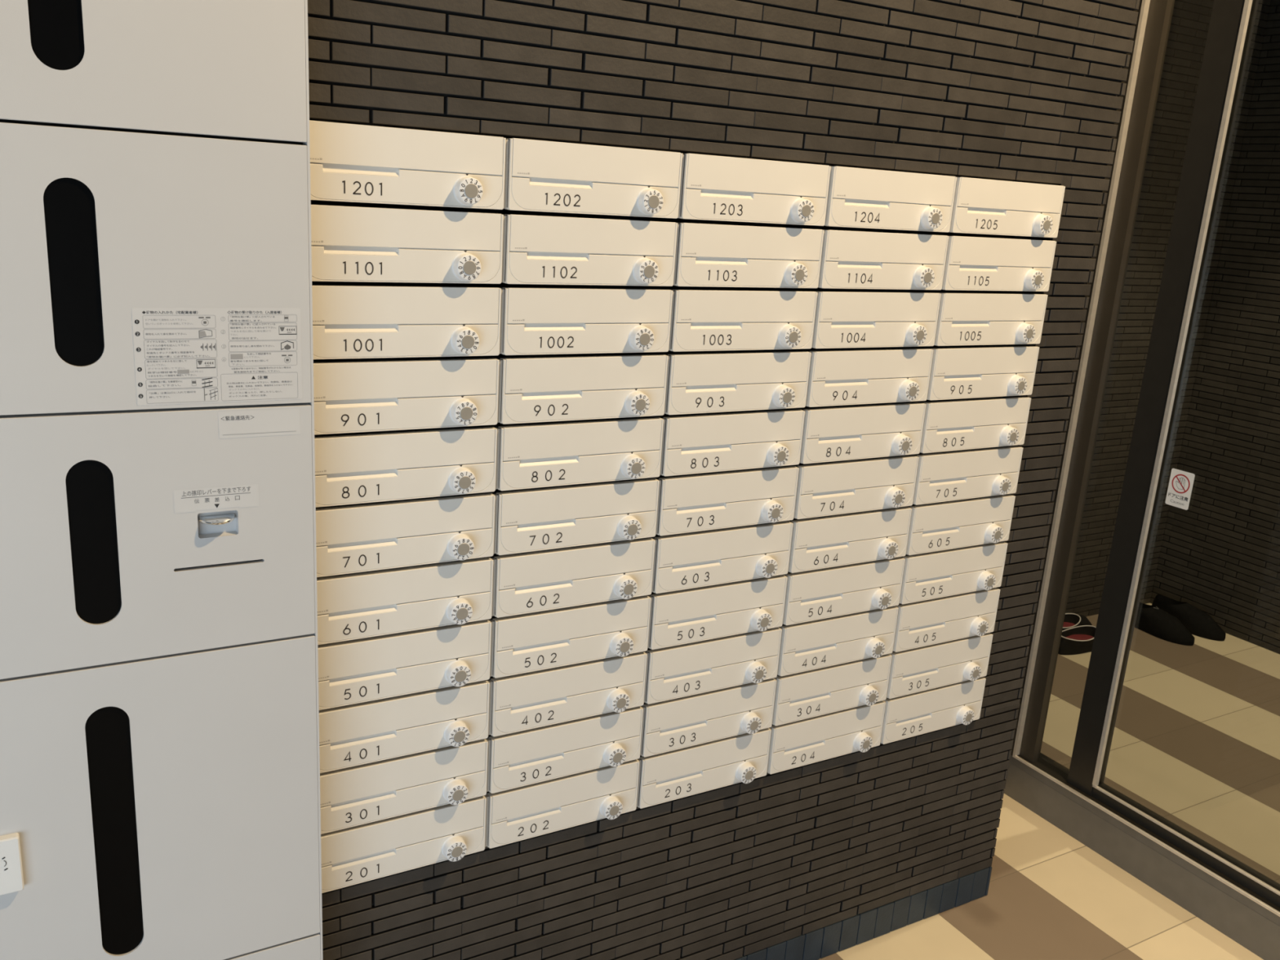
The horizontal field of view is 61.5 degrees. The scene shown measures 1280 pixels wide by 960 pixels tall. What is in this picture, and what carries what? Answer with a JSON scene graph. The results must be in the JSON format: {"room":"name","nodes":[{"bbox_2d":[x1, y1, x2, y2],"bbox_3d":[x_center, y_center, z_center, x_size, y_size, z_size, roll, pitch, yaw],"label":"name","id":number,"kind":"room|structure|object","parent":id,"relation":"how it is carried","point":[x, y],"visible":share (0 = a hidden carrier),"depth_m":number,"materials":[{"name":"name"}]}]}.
{"room":"apartment mail room","nodes":[
{"label":"apartment mail room","id":0,"kind":"room"},
{"bbox_2d":[307,0,1139,959],"bbox_3d":[0.164,-0.632,1.803,1.536,3.340,0.328,-5,18,-30],"label":"wall","id":1,"kind":"structure","parent":0,"point":[1015,91],"depth_m":1.83,"materials":[{"name":"grey brick"}]},
{"bbox_2d":[320,795,487,893],"bbox_3d":[-0.434,0.522,1.760,0.280,0.094,0.317,-5,18,-30],"label":"mailbox","id":2,"kind":"object","parent":1,"relation":"attached to","point":[362,853],"visible":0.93,"depth_m":1.64,"materials":[{"name":"white metal"}]},
{"bbox_2d":[320,738,488,834],"bbox_3d":[-0.428,0.426,1.734,0.280,0.094,0.317,-5,18,-30],"label":"mailbox","id":3,"kind":"object","parent":1,"relation":"attached to","point":[375,791],"visible":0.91,"depth_m":1.62,"materials":[{"name":"white metal"}]},
{"bbox_2d":[317,618,492,710],"bbox_3d":[-0.415,0.234,1.682,0.280,0.094,0.317,-5,18,-30],"label":"mailbox","id":4,"kind":"object","parent":1,"relation":"attached to","point":[356,671],"visible":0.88,"depth_m":1.56,"materials":[{"name":"white metal"}]},
{"bbox_2d":[319,680,490,773],"bbox_3d":[-0.421,0.330,1.708,0.280,0.094,0.317,-5,18,-30],"label":"mailbox","id":5,"kind":"object","parent":1,"relation":"attached to","point":[353,735],"visible":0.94,"depth_m":1.59,"materials":[{"name":"white metal"}]},
{"bbox_2d":[316,556,493,644],"bbox_3d":[-0.409,0.138,1.656,0.280,0.094,0.317,-5,18,-30],"label":"mailbox","id":6,"kind":"object","parent":1,"relation":"attached to","point":[379,602],"visible":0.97,"depth_m":1.54,"materials":[{"name":"white metal"}]},
{"bbox_2d":[314,425,497,507],"bbox_3d":[-0.396,-0.054,1.604,0.280,0.094,0.317,-5,18,-30],"label":"mailbox","id":7,"kind":"object","parent":1,"relation":"attached to","point":[377,466],"visible":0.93,"depth_m":1.49,"materials":[{"name":"white metal"}]},
{"bbox_2d":[315,491,496,577],"bbox_3d":[-0.402,0.042,1.630,0.280,0.094,0.317,-5,18,-30],"label":"mailbox","id":8,"kind":"object","parent":1,"relation":"attached to","point":[354,538],"visible":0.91,"depth_m":1.51,"materials":[{"name":"white metal"}]},
{"bbox_2d":[313,355,499,435],"bbox_3d":[-0.390,-0.150,1.578,0.280,0.094,0.317,-5,18,-30],"label":"mailbox","id":9,"kind":"object","parent":1,"relation":"attached to","point":[351,395],"visible":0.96,"depth_m":1.46,"materials":[{"name":"white plastic"}]},
{"bbox_2d":[311,281,502,359],"bbox_3d":[-0.383,-0.247,1.552,0.280,0.094,0.317,-5,18,-30],"label":"mailbox","id":10,"kind":"object","parent":1,"relation":"attached to","point":[351,319],"visible":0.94,"depth_m":1.44,"materials":[{"name":"white plastic"}]},
{"bbox_2d":[309,120,506,209],"bbox_3d":[-0.371,-0.439,1.500,0.280,0.094,0.317,-5,18,-30],"label":"mailbox","id":11,"kind":"object","parent":1,"relation":"attached to","point":[349,162],"visible":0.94,"depth_m":1.38,"materials":[{"name":"white plastic"}]},
{"bbox_2d":[311,200,504,284],"bbox_3d":[-0.377,-0.343,1.526,0.280,0.094,0.317,-5,18,-30],"label":"mailbox","id":12,"kind":"object","parent":1,"relation":"attached to","point":[351,242],"visible":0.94,"depth_m":1.41,"materials":[{"name":"white plastic"}]},
{"bbox_2d":[485,759,639,848],"bbox_3d":[-0.192,0.501,1.899,0.280,0.094,0.317,-5,18,-30],"label":"mailbox","id":13,"kind":"object","parent":1,"relation":"attached to","point":[609,792],"visible":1,"depth_m":1.78,"materials":[{"name":"white plastic"}]},
{"bbox_2d":[486,706,643,793],"bbox_3d":[-0.185,0.405,1.873,0.280,0.094,0.317,-5,18,-30],"label":"mailbox","id":14,"kind":"object","parent":1,"relation":"attached to","point":[517,759],"visible":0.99,"depth_m":1.75,"materials":[{"name":"white metal"}]},
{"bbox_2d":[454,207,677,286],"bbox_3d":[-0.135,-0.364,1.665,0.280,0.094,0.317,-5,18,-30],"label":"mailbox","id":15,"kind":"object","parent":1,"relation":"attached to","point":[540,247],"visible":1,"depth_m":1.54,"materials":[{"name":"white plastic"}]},
{"bbox_2d":[488,651,647,737],"bbox_3d":[-0.179,0.308,1.847,0.280,0.094,0.317,-5,18,-30],"label":"mailbox","id":16,"kind":"object","parent":1,"relation":"attached to","point":[524,701],"visible":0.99,"depth_m":1.72,"materials":[{"name":"white metal"}]},
{"bbox_2d":[489,595,651,678],"bbox_3d":[-0.173,0.212,1.821,0.280,0.094,0.317,-5,18,-30],"label":"mailbox","id":17,"kind":"object","parent":1,"relation":"attached to","point":[527,642],"visible":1,"depth_m":1.70,"materials":[{"name":"white metal"}]},
{"bbox_2d":[491,537,655,617],"bbox_3d":[-0.167,0.116,1.795,0.280,0.094,0.317,-5,18,-30],"label":"mailbox","id":18,"kind":"object","parent":1,"relation":"attached to","point":[534,581],"visible":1,"depth_m":1.67,"materials":[{"name":"white metal"}]},
{"bbox_2d":[492,477,659,555],"bbox_3d":[-0.160,0.020,1.769,0.280,0.094,0.317,-5,18,-30],"label":"mailbox","id":19,"kind":"object","parent":1,"relation":"attached to","point":[557,517],"visible":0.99,"depth_m":1.65,"materials":[{"name":"white metal"}]},
{"bbox_2d":[492,415,663,490],"bbox_3d":[-0.154,-0.076,1.743,0.280,0.094,0.317,-5,18,-30],"label":"mailbox","id":20,"kind":"object","parent":1,"relation":"attached to","point":[536,455],"visible":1,"depth_m":1.62,"materials":[{"name":"white plastic"}]},
{"bbox_2d":[488,282,672,355],"bbox_3d":[-0.141,-0.268,1.691,0.280,0.094,0.317,-5,18,-30],"label":"mailbox","id":21,"kind":"object","parent":1,"relation":"attached to","point":[536,318],"visible":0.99,"depth_m":1.57,"materials":[{"name":"white metal"}]},
{"bbox_2d":[493,351,668,424],"bbox_3d":[-0.147,-0.172,1.717,0.280,0.094,0.317,-5,18,-30],"label":"mailbox","id":22,"kind":"object","parent":1,"relation":"attached to","point":[537,388],"visible":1,"depth_m":1.59,"materials":[{"name":"white plastic"}]},
{"bbox_2d":[503,137,682,218],"bbox_3d":[-0.129,-0.461,1.639,0.280,0.094,0.317,-5,18,-30],"label":"mailbox","id":23,"kind":"object","parent":1,"relation":"attached to","point":[541,175],"visible":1,"depth_m":1.51,"materials":[{"name":"white plastic"}]},
{"bbox_2d":[636,728,771,808],"bbox_3d":[0.050,0.479,2.038,0.280,0.094,0.317,-5,18,-30],"label":"mailbox","id":24,"kind":"object","parent":1,"relation":"attached to","point":[664,777],"visible":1,"depth_m":1.92,"materials":[{"name":"white plastic"}]},
{"bbox_2d":[640,678,776,757],"bbox_3d":[0.057,0.383,2.012,0.280,0.094,0.317,-5,18,-30],"label":"mailbox","id":25,"kind":"object","parent":1,"relation":"attached to","point":[682,722],"visible":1,"depth_m":1.89,"materials":[{"name":"white plastic"}]},
{"bbox_2d":[644,626,782,704],"bbox_3d":[0.063,0.287,1.986,0.280,0.094,0.317,-5,18,-30],"label":"mailbox","id":26,"kind":"object","parent":1,"relation":"attached to","point":[674,672],"visible":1,"depth_m":1.86,"materials":[{"name":"white metal"}]},
{"bbox_2d":[647,574,787,649],"bbox_3d":[0.069,0.191,1.960,0.280,0.094,0.317,-5,18,-30],"label":"mailbox","id":27,"kind":"object","parent":1,"relation":"attached to","point":[684,616],"visible":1,"depth_m":1.84,"materials":[{"name":"white metal"}]},
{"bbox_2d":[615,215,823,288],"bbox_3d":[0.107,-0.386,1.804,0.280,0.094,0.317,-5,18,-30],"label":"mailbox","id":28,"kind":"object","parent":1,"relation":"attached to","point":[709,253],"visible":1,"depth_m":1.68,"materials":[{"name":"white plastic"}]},
{"bbox_2d":[651,520,793,593],"bbox_3d":[0.076,0.095,1.934,0.280,0.094,0.317,-5,18,-30],"label":"mailbox","id":29,"kind":"object","parent":1,"relation":"attached to","point":[696,559],"visible":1,"depth_m":1.81,"materials":[{"name":"white metal"}]},
{"bbox_2d":[655,465,799,535],"bbox_3d":[0.082,-0.002,1.908,0.280,0.094,0.317,-5,18,-30],"label":"mailbox","id":30,"kind":"object","parent":1,"relation":"attached to","point":[704,501],"visible":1,"depth_m":1.78,"materials":[{"name":"white metal"}]},
{"bbox_2d":[657,408,804,476],"bbox_3d":[0.088,-0.098,1.882,0.280,0.094,0.317,-5,18,-30],"label":"mailbox","id":31,"kind":"object","parent":1,"relation":"attached to","point":[728,441],"visible":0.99,"depth_m":1.76,"materials":[{"name":"white metal"}]},
{"bbox_2d":[657,349,811,414],"bbox_3d":[0.095,-0.194,1.856,0.280,0.094,0.317,-5,18,-30],"label":"mailbox","id":32,"kind":"object","parent":1,"relation":"attached to","point":[726,380],"visible":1,"depth_m":1.73,"materials":[{"name":"white metal"}]},
{"bbox_2d":[653,285,817,351],"bbox_3d":[0.101,-0.290,1.830,0.280,0.094,0.317,-5,18,-30],"label":"mailbox","id":33,"kind":"object","parent":1,"relation":"attached to","point":[704,318],"visible":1,"depth_m":1.71,"materials":[{"name":"white metal"}]},
{"bbox_2d":[677,153,831,226],"bbox_3d":[0.114,-0.482,1.777,0.280,0.094,0.317,-5,18,-30],"label":"mailbox","id":34,"kind":"object","parent":1,"relation":"attached to","point":[713,188],"visible":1,"depth_m":1.65,"materials":[{"name":"white metal"}]},
{"bbox_2d":[766,700,885,773],"bbox_3d":[0.292,0.457,2.177,0.280,0.094,0.317,-5,18,-30],"label":"mailbox","id":35,"kind":"object","parent":1,"relation":"attached to","point":[800,743],"visible":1,"depth_m":2.05,"materials":[{"name":"white metal"}]},
{"bbox_2d":[772,653,892,725],"bbox_3d":[0.299,0.361,2.151,0.280,0.094,0.317,-5,18,-30],"label":"mailbox","id":36,"kind":"object","parent":1,"relation":"attached to","point":[802,695],"visible":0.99,"depth_m":2.03,"materials":[{"name":"white metal"}]},
{"bbox_2d":[777,605,898,676],"bbox_3d":[0.305,0.265,2.125,0.280,0.094,0.317,-5,18,-30],"label":"mailbox","id":37,"kind":"object","parent":1,"relation":"attached to","point":[812,645],"visible":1,"depth_m":2.00,"materials":[{"name":"white metal"}]},
{"bbox_2d":[782,556,905,625],"bbox_3d":[0.311,0.169,2.099,0.280,0.094,0.317,-5,18,-30],"label":"mailbox","id":38,"kind":"object","parent":1,"relation":"attached to","point":[811,595],"visible":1,"depth_m":1.98,"materials":[{"name":"white metal"}]},
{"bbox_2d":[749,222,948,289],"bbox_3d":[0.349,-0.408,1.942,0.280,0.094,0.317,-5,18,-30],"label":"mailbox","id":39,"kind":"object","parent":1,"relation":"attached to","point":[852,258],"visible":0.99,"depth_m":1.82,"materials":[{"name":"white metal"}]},
{"bbox_2d":[787,506,911,573],"bbox_3d":[0.318,0.073,2.073,0.280,0.094,0.317,-5,18,-30],"label":"mailbox","id":40,"kind":"object","parent":1,"relation":"attached to","point":[851,538],"visible":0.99,"depth_m":1.95,"materials":[{"name":"white metal"}]},
{"bbox_2d":[793,454,919,519],"bbox_3d":[0.324,-0.023,2.047,0.280,0.094,0.317,-5,18,-30],"label":"mailbox","id":41,"kind":"object","parent":1,"relation":"attached to","point":[860,485],"visible":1,"depth_m":1.92,"materials":[{"name":"white metal"}]},
{"bbox_2d":[799,400,925,463],"bbox_3d":[0.331,-0.119,2.021,0.280,0.094,0.317,-5,18,-30],"label":"mailbox","id":42,"kind":"object","parent":1,"relation":"attached to","point":[830,433],"visible":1,"depth_m":1.90,"materials":[{"name":"white metal"}]},
{"bbox_2d":[734,866,991,959],"bbox_3d":[0.149,0.980,2.102,1.513,0.075,0.010,-5,18,-30],"label":"baseboard","id":43,"kind":"structure","parent":1,"relation":"attached to","point":[829,940],"depth_m":2.30,"materials":[{"name":"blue tile"}]},
{"bbox_2d":[800,346,933,407],"bbox_3d":[0.337,-0.216,1.994,0.280,0.094,0.317,-5,18,-30],"label":"mailbox","id":44,"kind":"object","parent":1,"relation":"attached to","point":[840,376],"visible":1,"depth_m":1.87,"materials":[{"name":"white metal"}]},
{"bbox_2d":[798,287,941,348],"bbox_3d":[0.343,-0.312,1.968,0.280,0.094,0.317,-5,18,-30],"label":"mailbox","id":45,"kind":"object","parent":1,"relation":"attached to","point":[844,317],"visible":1,"depth_m":1.85,"materials":[{"name":"white metal"}]},
{"bbox_2d":[824,166,956,232],"bbox_3d":[0.356,-0.504,1.916,0.280,0.094,0.317,-5,18,-30],"label":"mailbox","id":46,"kind":"object","parent":1,"relation":"attached to","point":[858,197],"visible":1,"depth_m":1.79,"materials":[{"name":"white metal"}]},
{"bbox_2d":[880,676,986,744],"bbox_3d":[0.535,0.436,2.316,0.280,0.094,0.317,-5,18,-30],"label":"mailbox","id":47,"kind":"object","parent":1,"relation":"attached to","point":[907,716],"visible":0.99,"depth_m":2.19,"materials":[{"name":"white metal"}]},
{"bbox_2d":[886,632,993,698],"bbox_3d":[0.541,0.340,2.290,0.280,0.094,0.317,-5,18,-30],"label":"mailbox","id":48,"kind":"object","parent":1,"relation":"attached to","point":[914,670],"visible":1,"depth_m":2.17,"materials":[{"name":"white metal"}]},
{"bbox_2d":[893,587,999,652],"bbox_3d":[0.547,0.243,2.264,0.280,0.094,0.317,-5,18,-30],"label":"mailbox","id":49,"kind":"object","parent":1,"relation":"attached to","point":[920,624],"visible":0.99,"depth_m":2.14,"materials":[{"name":"white metal"}]},
{"bbox_2d":[899,541,1007,604],"bbox_3d":[0.554,0.147,2.238,0.280,0.094,0.317,-5,18,-30],"label":"mailbox","id":50,"kind":"object","parent":1,"relation":"attached to","point":[958,571],"visible":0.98,"depth_m":2.12,"materials":[{"name":"white metal"}]},
{"bbox_2d":[906,493,1015,555],"bbox_3d":[0.560,0.051,2.212,0.280,0.094,0.317,-5,18,-30],"label":"mailbox","id":51,"kind":"object","parent":1,"relation":"attached to","point":[960,523],"visible":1,"depth_m":2.09,"materials":[{"name":"white metal"}]},
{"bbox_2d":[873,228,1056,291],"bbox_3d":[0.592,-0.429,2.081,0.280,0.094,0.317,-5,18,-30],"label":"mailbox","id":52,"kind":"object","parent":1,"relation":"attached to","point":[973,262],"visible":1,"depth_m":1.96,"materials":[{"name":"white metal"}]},
{"bbox_2d":[912,444,1022,505],"bbox_3d":[0.566,-0.045,2.186,0.280,0.094,0.317,-5,18,-30],"label":"mailbox","id":53,"kind":"object","parent":1,"relation":"attached to","point":[962,474],"visible":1,"depth_m":2.06,"materials":[{"name":"white metal"}]},
{"bbox_2d":[917,395,1031,453],"bbox_3d":[0.573,-0.141,2.159,0.280,0.094,0.317,-5,18,-30],"label":"mailbox","id":54,"kind":"object","parent":1,"relation":"attached to","point":[962,424],"visible":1,"depth_m":2.04,"materials":[{"name":"white metal"}]},
{"bbox_2d":[920,344,1039,400],"bbox_3d":[0.579,-0.237,2.133,0.280,0.094,0.317,-5,18,-30],"label":"mailbox","id":55,"kind":"object","parent":1,"relation":"attached to","point":[957,371],"visible":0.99,"depth_m":2.01,"materials":[{"name":"white metal"}]},
{"bbox_2d":[920,289,1048,346],"bbox_3d":[0.585,-0.333,2.107,0.280,0.094,0.317,-5,18,-30],"label":"mailbox","id":56,"kind":"object","parent":1,"relation":"attached to","point":[965,317],"visible":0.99,"depth_m":1.99,"materials":[{"name":"white metal"}]},
{"bbox_2d":[949,177,1065,237],"bbox_3d":[0.598,-0.526,2.055,0.280,0.094,0.317,-5,18,-30],"label":"mailbox","id":57,"kind":"object","parent":1,"relation":"attached to","point":[980,206],"visible":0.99,"depth_m":1.93,"materials":[{"name":"white metal"}]},
{"bbox_2d":[817,602,1279,959],"bbox_3d":[0.367,1.458,0.732,7.300,0.100,5.300,-5,18,-30],"label":"floor","id":58,"kind":"structure","parent":0,"point":[1196,740],"depth_m":2.86,"materials":[{"name":"tile"}]},
{"bbox_2d":[0,0,323,959],"bbox_3d":[-0.709,0.111,1.436,0.450,1.990,0.429,-5,18,-30],"label":"locker","id":59,"kind":"object","parent":58,"relation":"on","point":[160,756],"visible":1,"depth_m":1.25,"materials":[{"name":"white metal"}]},
{"bbox_2d":[1057,625,1096,654],"bbox_3d":[1.630,0.580,3.945,0.288,0.073,0.102,-6,18,-33],"label":"slipper","id":60,"kind":"object","parent":58,"relation":"on","point":[1077,640],"visible":0.62,"depth_m":3.90,"materials":[{"name":"black fabric"}]},
{"bbox_2d":[1062,613,1092,631],"bbox_3d":[1.608,0.549,4.055,0.288,0.073,0.102,-6,18,-33],"label":"slipper","id":61,"kind":"object","parent":58,"relation":"on","point":[1071,620],"visible":0.34,"depth_m":4.07,"materials":[{"name":"black fabric"}]},
{"bbox_2d":[1134,602,1195,645],"bbox_3d":[1.993,0.539,4.145,0.113,0.094,0.308,-7,18,-34],"label":"shoe","id":62,"kind":"object","parent":58,"relation":"on","point":[1153,620],"visible":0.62,"depth_m":4.09,"materials":[{"name":"leather"}]},
{"bbox_2d":[1151,595,1226,640],"bbox_3d":[2.147,0.532,4.208,0.111,0.094,0.303,-7,18,-34],"label":"shoe","id":63,"kind":"object","parent":58,"relation":"on","point":[1197,622],"visible":0.82,"depth_m":4.16,"materials":[{"name":"leather"}]},
{"bbox_2d":[1065,0,1271,616],"bbox_3d":[1.021,-1.019,3.439,2.700,3.340,0.193,-5,18,-30],"label":"wall","id":64,"kind":"structure","parent":0,"point":[1190,20],"depth_m":3.96,"materials":[{"name":"grey brick"}]},
{"bbox_2d":[1150,0,1279,653],"bbox_3d":[3.186,-0.656,2.625,0.218,3.340,3.516,-5,18,-30],"label":"wall","id":65,"kind":"structure","parent":0,"point":[1220,556],"depth_m":4.06,"materials":[{"name":"grey brick"}]},
{"bbox_3d":[0.661,-0.756,2.382,0.990,3.340,0.200,-5,18,-30],"label":"wall","id":66,"kind":"structure","parent":0,"visible":0},
{"bbox_2d":[1004,0,1279,959],"bbox_3d":[1.792,-0.418,1.410,0.090,3.340,2.770,-5,18,-30],"label":"door frame","id":67,"kind":"structure","parent":66,"relation":"in","point":[1037,782],"depth_m":2.58,"materials":[{"name":"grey metal"}]},
{"bbox_2d":[1066,0,1279,907],"bbox_3d":[1.850,-0.447,1.299,0.046,3.219,2.544,-5,18,-30],"label":"door","id":68,"kind":"structure","parent":67,"relation":"attached to","point":[1231,24],"depth_m":2.45,"materials":[{"name":"black metal"}]},
{"bbox_2d":[1164,468,1195,510],"bbox_3d":[1.228,0.021,2.444,0.001,0.085,0.057,-5,18,-30],"label":"warning sticker","id":69,"kind":"object","parent":68,"relation":"attached to","point":[1180,482],"visible":1,"depth_m":2.44,"materials":[{"name":"white paper"}]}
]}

